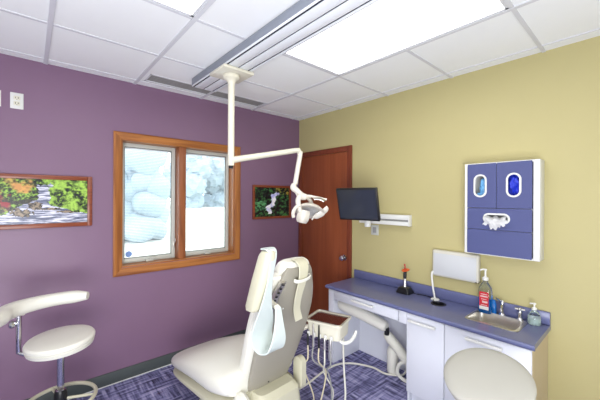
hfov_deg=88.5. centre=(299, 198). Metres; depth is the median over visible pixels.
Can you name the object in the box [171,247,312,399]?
dental chair
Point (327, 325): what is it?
unit
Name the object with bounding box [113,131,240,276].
window
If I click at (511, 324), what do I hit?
sink
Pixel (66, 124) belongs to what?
wall
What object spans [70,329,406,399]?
floor
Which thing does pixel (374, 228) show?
wall outlet
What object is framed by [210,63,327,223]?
light
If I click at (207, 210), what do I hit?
ground
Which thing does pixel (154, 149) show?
blind
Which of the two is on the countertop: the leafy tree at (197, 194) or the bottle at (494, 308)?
the bottle at (494, 308)
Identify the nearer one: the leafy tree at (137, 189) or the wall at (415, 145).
the wall at (415, 145)
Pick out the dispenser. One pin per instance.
(521, 237)
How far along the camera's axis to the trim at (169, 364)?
2.70 m
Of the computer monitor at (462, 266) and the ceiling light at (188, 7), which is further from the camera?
the computer monitor at (462, 266)
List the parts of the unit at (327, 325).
handle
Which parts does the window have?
casing, sash, casing, sill, casing, sash, casing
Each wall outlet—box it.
[10,92,23,109]
[371,225,378,234]
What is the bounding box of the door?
[298,145,351,323]
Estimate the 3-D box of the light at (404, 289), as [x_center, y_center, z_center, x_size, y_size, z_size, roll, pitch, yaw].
[1.022,0.721,2.685,0.105,0.262,0.361,0,0,-41]
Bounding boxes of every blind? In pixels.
[125,147,170,255]
[186,153,224,249]
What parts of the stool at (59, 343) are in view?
knob, post, seat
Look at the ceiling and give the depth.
2.03 m
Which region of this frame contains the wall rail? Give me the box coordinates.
[359,214,411,226]
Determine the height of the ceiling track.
0.066 m
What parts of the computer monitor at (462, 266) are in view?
rod, panel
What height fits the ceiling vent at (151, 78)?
0.064 m
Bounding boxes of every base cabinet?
[328,289,406,370]
[406,313,444,399]
[444,324,547,399]
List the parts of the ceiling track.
rail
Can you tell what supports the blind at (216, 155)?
attached to the window
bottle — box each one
[478,268,492,313]
[492,299,496,313]
[527,302,540,325]
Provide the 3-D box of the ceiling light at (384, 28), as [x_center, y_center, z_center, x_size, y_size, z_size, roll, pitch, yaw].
[0.494,-1.040,1.886,0.582,0.064,1.195,0,0,-41]
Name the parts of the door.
casing, casing, knob, casing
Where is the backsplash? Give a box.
[354,269,550,324]
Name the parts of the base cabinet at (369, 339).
panel, handle, drawer, panel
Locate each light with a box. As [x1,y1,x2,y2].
[151,0,207,16]
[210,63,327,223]
[284,0,508,74]
[396,264,434,301]
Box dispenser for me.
[465,159,543,261]
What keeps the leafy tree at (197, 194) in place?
on the ground
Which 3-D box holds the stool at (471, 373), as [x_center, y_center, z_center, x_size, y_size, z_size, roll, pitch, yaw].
[0.885,1.190,1.487,0.531,0.809,0.522,0,0,-41]
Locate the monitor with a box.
[336,187,380,226]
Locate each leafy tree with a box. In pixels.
[125,149,169,242]
[162,155,211,207]
[203,157,223,206]
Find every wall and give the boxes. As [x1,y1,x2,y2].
[0,53,298,399]
[299,36,599,399]
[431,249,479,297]
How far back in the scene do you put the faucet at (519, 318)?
2.15 m
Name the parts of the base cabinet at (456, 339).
handle, panel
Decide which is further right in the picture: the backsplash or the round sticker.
the backsplash
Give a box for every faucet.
[496,297,505,315]
[515,307,524,320]
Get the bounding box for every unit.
[304,309,356,399]
[338,301,406,382]
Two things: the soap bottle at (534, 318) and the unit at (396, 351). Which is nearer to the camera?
the soap bottle at (534, 318)
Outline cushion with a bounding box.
[239,272,281,375]
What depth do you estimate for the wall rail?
2.91 m
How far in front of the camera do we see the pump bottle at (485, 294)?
2.28 m
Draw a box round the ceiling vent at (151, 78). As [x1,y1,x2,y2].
[144,74,266,106]
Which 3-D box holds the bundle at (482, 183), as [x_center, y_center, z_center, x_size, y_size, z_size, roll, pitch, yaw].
[1.390,-0.053,2.317,0.099,0.238,0.082,0,0,-41]
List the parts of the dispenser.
panel, panel, panel, panel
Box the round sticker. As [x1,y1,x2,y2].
[125,251,131,256]
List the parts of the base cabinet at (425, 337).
panel, handle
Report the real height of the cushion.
0.754 m
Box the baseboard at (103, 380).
[25,329,245,399]
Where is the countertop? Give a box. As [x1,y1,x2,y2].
[325,269,550,351]
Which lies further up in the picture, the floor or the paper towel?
the paper towel
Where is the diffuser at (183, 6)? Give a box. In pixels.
[159,0,202,12]
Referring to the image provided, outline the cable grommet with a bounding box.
[431,301,445,305]
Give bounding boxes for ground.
[125,201,223,257]
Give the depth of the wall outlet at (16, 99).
2.22 m
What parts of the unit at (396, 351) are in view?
arm, arm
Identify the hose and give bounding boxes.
[299,362,405,389]
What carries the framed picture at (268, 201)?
attached to the wall at (66, 124)
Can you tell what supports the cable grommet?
attached to the countertop
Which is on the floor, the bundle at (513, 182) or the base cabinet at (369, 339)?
the base cabinet at (369, 339)
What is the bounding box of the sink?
[465,310,526,331]
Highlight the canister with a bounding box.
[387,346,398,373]
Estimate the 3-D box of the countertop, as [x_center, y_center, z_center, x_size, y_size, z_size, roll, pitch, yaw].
[0.970,0.822,2.548,0.459,0.120,1.666,0,0,-41]
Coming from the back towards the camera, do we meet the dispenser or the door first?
the door
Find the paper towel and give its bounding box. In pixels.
[483,215,506,229]
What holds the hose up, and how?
on the floor
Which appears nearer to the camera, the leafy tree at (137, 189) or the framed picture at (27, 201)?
the framed picture at (27, 201)
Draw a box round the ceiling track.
[192,0,378,91]
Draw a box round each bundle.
[477,178,484,195]
[508,174,518,195]
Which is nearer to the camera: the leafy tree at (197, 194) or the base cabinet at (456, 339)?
the base cabinet at (456, 339)
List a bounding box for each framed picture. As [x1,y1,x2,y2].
[0,173,91,229]
[252,185,290,218]
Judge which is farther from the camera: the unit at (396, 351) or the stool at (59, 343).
the unit at (396, 351)
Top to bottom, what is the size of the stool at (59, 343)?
0.960 m
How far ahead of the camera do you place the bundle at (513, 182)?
2.14 m
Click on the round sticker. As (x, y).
(128, 253)
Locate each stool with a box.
[0,290,97,399]
[443,348,536,399]
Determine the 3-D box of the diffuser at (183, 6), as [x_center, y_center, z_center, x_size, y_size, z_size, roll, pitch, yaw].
[-0.422,-1.023,1.082,0.551,0.008,1.164,0,0,-41]
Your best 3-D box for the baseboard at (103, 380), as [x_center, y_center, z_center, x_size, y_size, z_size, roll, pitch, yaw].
[-1.670,1.529,2.565,4.400,0.104,0.012,0,0,-41]
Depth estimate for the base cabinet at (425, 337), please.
2.29 m
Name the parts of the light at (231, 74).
mounting plate, horizontal arm, handle, drop arm, glare plate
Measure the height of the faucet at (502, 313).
0.119 m
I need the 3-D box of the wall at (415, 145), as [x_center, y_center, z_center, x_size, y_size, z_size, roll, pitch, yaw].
[1.736,0.246,2.141,0.150,2.704,5.135,0,0,-41]
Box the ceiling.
[0,0,599,120]
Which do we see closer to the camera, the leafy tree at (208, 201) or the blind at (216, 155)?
the blind at (216, 155)
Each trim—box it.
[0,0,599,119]
[68,364,171,399]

